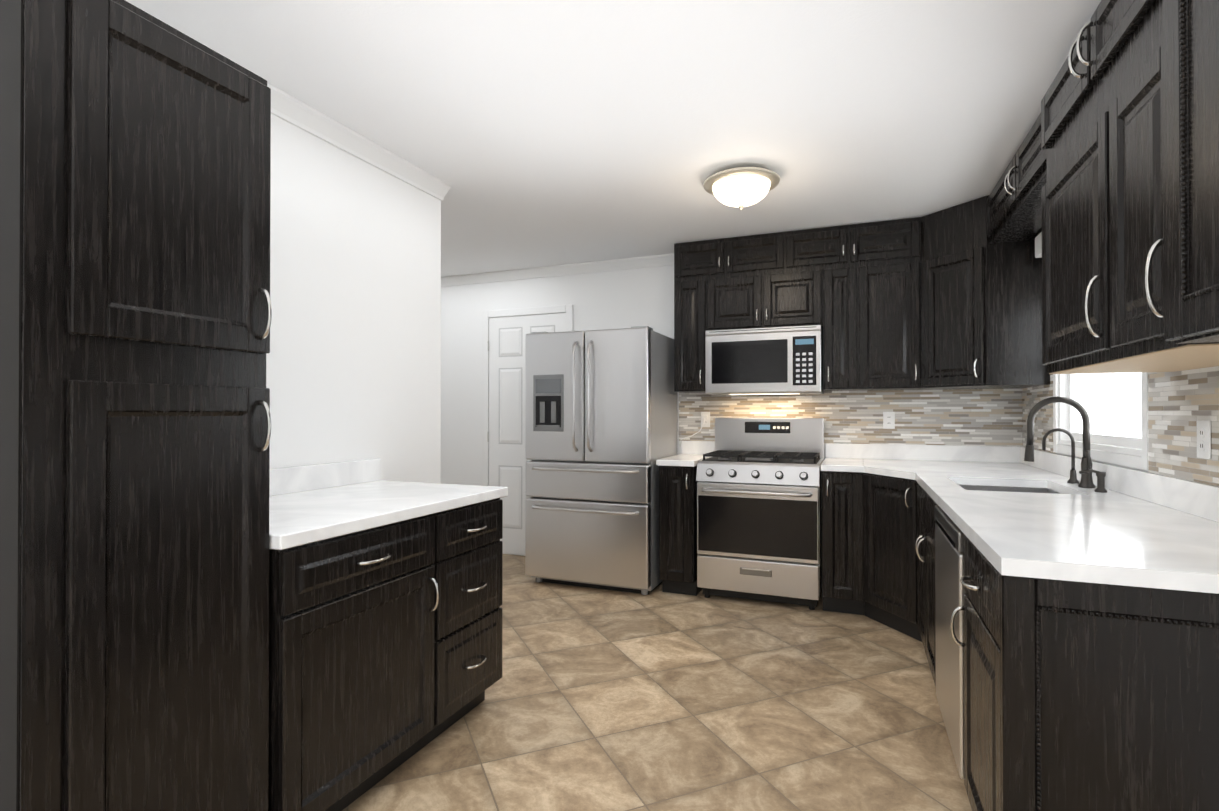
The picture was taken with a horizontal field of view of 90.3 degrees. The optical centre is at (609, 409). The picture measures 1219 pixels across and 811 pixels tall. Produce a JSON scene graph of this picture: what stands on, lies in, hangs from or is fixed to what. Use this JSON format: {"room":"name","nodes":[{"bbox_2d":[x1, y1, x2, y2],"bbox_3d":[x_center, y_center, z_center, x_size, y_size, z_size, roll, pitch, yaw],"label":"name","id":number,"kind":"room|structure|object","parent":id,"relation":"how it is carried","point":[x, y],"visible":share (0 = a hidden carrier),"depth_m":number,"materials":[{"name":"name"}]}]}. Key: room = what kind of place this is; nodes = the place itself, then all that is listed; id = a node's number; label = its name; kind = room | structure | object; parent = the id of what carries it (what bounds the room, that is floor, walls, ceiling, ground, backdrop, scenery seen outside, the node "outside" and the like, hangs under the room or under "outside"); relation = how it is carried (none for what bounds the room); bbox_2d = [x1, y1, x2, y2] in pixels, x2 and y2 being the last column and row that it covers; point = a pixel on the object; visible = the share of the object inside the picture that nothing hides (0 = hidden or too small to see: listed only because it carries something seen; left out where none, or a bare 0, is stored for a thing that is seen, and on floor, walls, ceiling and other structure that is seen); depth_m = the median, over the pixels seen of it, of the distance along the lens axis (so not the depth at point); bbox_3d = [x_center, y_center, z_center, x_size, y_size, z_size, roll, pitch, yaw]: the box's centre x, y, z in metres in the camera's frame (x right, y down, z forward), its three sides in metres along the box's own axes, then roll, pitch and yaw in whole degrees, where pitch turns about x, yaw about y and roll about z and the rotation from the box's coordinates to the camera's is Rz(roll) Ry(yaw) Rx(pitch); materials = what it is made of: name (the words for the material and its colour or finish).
{"room":"kitchen","nodes":[
{"label":"kitchen","id":0,"kind":"room"},
{"bbox_2d":[266,114,440,482],"bbox_3d":[-1.861,0.008,1.113,0.120,2.460,4.740,0,0,22],"label":"wall","id":1,"kind":"structure","parent":0,"point":[353,364],"depth_m":2.70,"materials":[{"name":"white paint"}]},
{"bbox_2d":[267,82,450,200],"bbox_3d":[-1.754,-1.184,1.141,0.062,0.075,4.620,0,0,22],"label":"crown molding","id":2,"kind":"structure","parent":1,"relation":"attached to","point":[288,108],"depth_m":2.66,"materials":[{"name":"white"}]},
{"bbox_2d":[125,0,1100,276],"bbox_3d":[-0.934,-1.243,1.814,5.320,0.050,6.720,0,0,22],"label":"ceiling","id":3,"kind":"structure","parent":0,"point":[543,132],"depth_m":2.37,"materials":[{"name":"white paint"}]},
{"bbox_2d":[703,167,779,209],"bbox_3d":[0.683,-1.121,3.143,0.390,0.176,0.390,0,0,22],"label":"ceiling light","id":4,"kind":"object","parent":3,"relation":"attached to","point":[740,187],"visible":1,"depth_m":3.05,"materials":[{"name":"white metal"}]},
{"bbox_2d":[342,554,971,810],"bbox_3d":[-0.934,1.267,1.798,5.320,0.050,6.720,0,0,22],"label":"floor","id":5,"kind":"structure","parent":0,"point":[656,699],"depth_m":2.45,"materials":[{"name":"tile"}]},
{"bbox_2d":[0,0,271,810],"bbox_3d":[-1.265,0.190,1.457,0.710,2.100,0.503,0,0,22],"label":"pantry cabinet","id":6,"kind":"object","parent":5,"relation":"on","point":[135,300],"visible":1,"depth_m":1.27,"materials":[{"name":"brown wood"}]},
{"bbox_2d":[268,498,502,810],"bbox_3d":[-0.953,0.807,2.188,0.740,0.875,1.077,0,0,22],"label":"base cabinet","id":7,"kind":"object","parent":5,"relation":"on","point":[385,650],"visible":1,"depth_m":1.89,"materials":[{"name":"brown wood"}]},
{"bbox_2d":[269,459,507,549],"bbox_3d":[-0.968,0.298,2.208,0.706,0.140,1.107,0,0,22],"label":"countertop","id":8,"kind":"structure","parent":7,"relation":"on","point":[312,503],"depth_m":2.24,"materials":[{"name":"white stone"}]},
{"bbox_2d":[525,326,676,594],"bbox_3d":[-0.052,0.350,4.480,0.928,1.815,0.798,0,0,22],"label":"fridge","id":9,"kind":"object","parent":5,"relation":"on","point":[601,422],"visible":1,"depth_m":4.16,"materials":[{"name":"grey metal"}]},
{"bbox_2d":[659,466,702,595],"bbox_3d":[0.561,0.819,4.336,0.240,0.876,0.650,0,0,22],"label":"base cabinet","id":10,"kind":"object","parent":5,"relation":"on","point":[678,553],"depth_m":4.04,"materials":[{"name":"brown wood"}]},
{"bbox_2d":[656,441,714,466],"bbox_3d":[0.559,0.311,4.337,0.263,0.140,0.656,0,0,22],"label":"countertop","id":11,"kind":"structure","parent":10,"relation":"on","point":[692,453],"depth_m":4.57,"materials":[{"name":"white stone"}]},
{"bbox_2d":[696,418,823,609],"bbox_3d":[1.030,0.658,4.097,0.764,1.195,0.692,0,0,22],"label":"range","id":12,"kind":"object","parent":5,"relation":"on","point":[759,509],"visible":1,"depth_m":3.87,"materials":[{"name":"silver metal"}]},
{"bbox_2d":[822,471,850,613],"bbox_3d":[1.536,0.817,3.913,0.285,0.876,0.701,0,0,22],"label":"base cabinet","id":13,"kind":"object","parent":5,"relation":"on","point":[836,486],"depth_m":3.67,"materials":[{"name":"brown wood"}]},
{"bbox_2d":[851,472,921,641],"bbox_3d":[1.980,0.815,3.583,1.005,0.876,0.980,0,0,22],"label":"base cabinet","id":14,"kind":"object","parent":5,"relation":"on","point":[869,539],"depth_m":3.43,"materials":[{"name":"brown wood"}]},
{"bbox_2d":[935,505,965,778],"bbox_3d":[1.467,0.809,2.004,0.632,0.868,0.603,0,0,22],"label":"dishwasher","id":15,"kind":"object","parent":5,"relation":"on","point":[949,574],"visible":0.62,"depth_m":2.02,"materials":[{"name":"silver metal"}]},
{"bbox_2d":[955,535,1218,810],"bbox_3d":[1.285,0.802,1.449,0.692,0.876,0.539,0,0,22],"label":"base cabinet","id":16,"kind":"object","parent":5,"relation":"on","point":[1082,696],"depth_m":1.28,"materials":[{"name":"brown wood"}]},
{"bbox_2d":[821,443,1218,593],"bbox_3d":[1.517,0.301,2.681,1.186,0.140,3.008,0,0,22],"label":"countertop","id":17,"kind":"structure","parent":16,"relation":"on","point":[1134,528],"depth_m":1.87,"materials":[{"name":"white stone"}]},
{"bbox_2d":[959,485,1060,493],"bbox_3d":[1.765,0.481,2.675,0.428,0.219,0.568,0,0,22],"label":"sink basin","id":18,"kind":"object","parent":17,"relation":"in","point":[1007,489],"visible":0.04,"depth_m":2.91,"materials":[{"name":"silver metal"}]},
{"bbox_2d":[1024,396,1106,492],"bbox_3d":[1.937,0.139,2.614,0.254,0.387,0.371,0,0,22],"label":"faucet","id":19,"kind":"object","parent":17,"relation":"on","point":[1085,472],"visible":1,"depth_m":2.59,"materials":[{"name":"brown metal"}]},
{"bbox_2d":[440,265,1013,555],"bbox_3d":[0.304,0.030,4.865,5.320,2.460,0.120,0,0,22],"label":"wall","id":20,"kind":"structure","parent":0,"point":[627,298],"depth_m":5.34,"materials":[{"name":"white paint"}]},
{"bbox_2d":[441,253,673,286],"bbox_3d":[-0.757,-1.159,5.203,2.865,0.075,0.062,0,0,22],"label":"crown molding","id":21,"kind":"structure","parent":20,"relation":"attached to","point":[664,259],"depth_m":5.05,"materials":[{"name":"white"}]},
{"bbox_2d":[674,239,717,392],"bbox_3d":[0.666,-0.662,4.467,0.303,1.070,0.346,0,0,22],"label":"upper cabinet","id":22,"kind":"object","parent":20,"relation":"attached to","point":[695,263],"depth_m":4.31,"materials":[{"name":"brown wood"}]},
{"bbox_2d":[718,233,773,329],"bbox_3d":[0.990,-0.663,4.336,0.396,1.070,0.346,0,0,22],"label":"upper cabinet","id":23,"kind":"object","parent":20,"relation":"attached to","point":[745,263],"depth_m":4.18,"materials":[{"name":"brown wood"}]},
{"bbox_2d":[705,325,823,394],"bbox_3d":[1.093,-0.326,4.258,0.764,0.445,0.390,0,0,22],"label":"over-the-range microwave","id":24,"kind":"object","parent":23,"relation":"attached to","point":[786,360],"visible":1,"depth_m":4.08,"materials":[{"name":"silver metal"}]},
{"bbox_2d":[774,224,857,390],"bbox_3d":[1.415,-0.664,4.164,0.521,1.070,0.346,0,0,22],"label":"upper cabinet","id":25,"kind":"object","parent":20,"relation":"attached to","point":[853,291],"depth_m":3.98,"materials":[{"name":"brown wood"}]},
{"bbox_2d":[679,389,1018,446],"bbox_3d":[1.586,0.039,4.276,2.259,0.404,0.009,0,0,22],"label":"tile backsplash","id":26,"kind":"structure","parent":20,"relation":"attached to","point":[959,417],"depth_m":4.15,"materials":[{"name":"tile"}]},
{"bbox_2d":[701,412,709,426],"bbox_3d":[0.730,0.079,4.611,0.072,0.116,0.008,0,0,22],"label":"electrical outlet","id":27,"kind":"object","parent":26,"relation":"attached to","point":[707,422],"visible":0.81,"depth_m":4.61,"materials":[{"name":"white plastic"}]},
{"bbox_2d":[679,415,707,444],"bbox_3d":[0.639,0.162,4.631,0.220,0.236,0.026,0,0,22],"label":"cord","id":28,"kind":"object","parent":27,"relation":"attached to","point":[704,417],"visible":0.96,"depth_m":4.60,"materials":[{"name":"white plastic"}]},
{"bbox_2d":[883,412,894,428],"bbox_3d":[1.907,0.076,4.135,0.072,0.116,0.008,0,0,22],"label":"electrical outlet","id":29,"kind":"object","parent":26,"relation":"attached to","point":[888,420],"visible":1,"depth_m":4.13,"materials":[{"name":"white plastic"}]},
{"bbox_2d":[858,217,920,390],"bbox_3d":[1.807,-0.665,4.005,0.423,1.070,0.346,0,0,22],"label":"upper cabinet","id":30,"kind":"object","parent":20,"relation":"attached to","point":[889,252],"depth_m":3.84,"materials":[{"name":"brown wood"}]},
{"bbox_2d":[1056,444,1214,485],"bbox_3d":[1.454,0.006,0.775,0.120,2.460,6.600,0,0,22],"label":"wall","id":31,"kind":"structure","parent":0,"point":[1115,464],"depth_m":2.50,"materials":[{"name":"white paint"}]},
{"bbox_2d":[917,195,1049,389],"bbox_3d":[2.232,-0.667,3.683,0.607,1.070,0.624,0,0,22],"label":"upper cabinet","id":32,"kind":"object","parent":31,"relation":"attached to","point":[981,311],"visible":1,"depth_m":3.45,"materials":[{"name":"brown wood"}]},
{"bbox_2d":[986,169,1033,243],"bbox_3d":[2.122,-1.068,3.012,0.306,0.274,0.740,0,0,22],"label":"upper cabinet","id":33,"kind":"object","parent":31,"relation":"attached to","point":[1003,225],"depth_m":3.14,"materials":[{"name":"brown wood"}]},
{"bbox_2d":[1035,232,1041,257],"bbox_3d":[2.275,-0.865,3.118,0.088,0.110,0.250,0,0,22],"label":"under-cabinet light","id":34,"kind":"object","parent":33,"relation":"attached to","point":[1038,246],"visible":0.27,"depth_m":3.18,"materials":[{"name":"white plastic"}]},
{"bbox_2d":[1006,124,1033,211],"bbox_3d":[1.888,-1.072,2.433,0.306,0.274,0.737,0,0,22],"label":"upper cabinet","id":35,"kind":"object","parent":31,"relation":"attached to","point":[1020,170],"depth_m":2.71,"materials":[{"name":"brown wood"}]},
{"bbox_2d":[1019,374,1054,452],"bbox_3d":[2.499,-0.341,3.534,0.009,1.154,0.645,0,0,22],"label":"tile backsplash","id":36,"kind":"structure","parent":31,"relation":"attached to","point":[1028,397],"depth_m":3.51,"materials":[{"name":"tile"}]},
{"bbox_2d":[1053,372,1148,470],"bbox_3d":[2.213,-0.261,2.697,0.114,0.974,1.120,0,0,22],"label":"window","id":37,"kind":"structure","parent":31,"relation":"in","point":[1115,405],"depth_m":2.76,"materials":[{"name":"white"}]},
{"bbox_2d":[1034,22,1218,373],"bbox_3d":[1.601,-0.627,1.816,0.376,0.994,0.608,0,0,22],"label":"upper cabinet","id":38,"kind":"object","parent":31,"relation":"attached to","point":[1062,126],"depth_m":1.92,"materials":[{"name":"brown wood"}]},
{"bbox_2d":[1090,0,1218,367],"bbox_3d":[1.427,-0.629,1.384,0.376,0.994,0.432,0,0,22],"label":"upper cabinet","id":39,"kind":"object","parent":31,"relation":"attached to","point":[1107,185],"depth_m":1.53,"materials":[{"name":"brown wood"}]},
{"bbox_2d":[1148,366,1218,485],"bbox_3d":[1.563,-0.355,1.221,0.009,1.154,2.105,0,0,22],"label":"tile backsplash","id":40,"kind":"structure","parent":31,"relation":"attached to","point":[1180,403],"depth_m":1.97,"materials":[{"name":"tile"}]},
{"bbox_2d":[1197,420,1210,458],"bbox_3d":[1.804,0.092,1.841,0.008,0.116,0.072,0,0,22],"label":"electrical outlet","id":41,"kind":"object","parent":40,"relation":"attached to","point":[1203,439],"visible":1,"depth_m":1.83,"materials":[{"name":"white plastic"}]},
{"bbox_2d":[1150,0,1218,351],"bbox_3d":[1.209,-0.677,0.887,0.406,1.083,0.615,0,0,22],"label":"upper cabinet","id":42,"kind":"object","parent":31,"relation":"attached to","point":[1184,34],"depth_m":1.17,"materials":[{"name":"brown wood"}]},
{"bbox_3d":[-1.629,0.028,4.514,2.000,2.460,1.980,0,0,22],"label":"wall","id":43,"kind":"structure","parent":0,"visible":0},
{"bbox_2d":[482,305,572,554],"bbox_3d":[-0.715,0.196,5.199,0.884,2.132,0.021,0,0,22],"label":"door","id":44,"kind":"structure","parent":43,"relation":"attached to","point":[504,459],"depth_m":5.26,"materials":[{"name":"white wood"}]}
]}

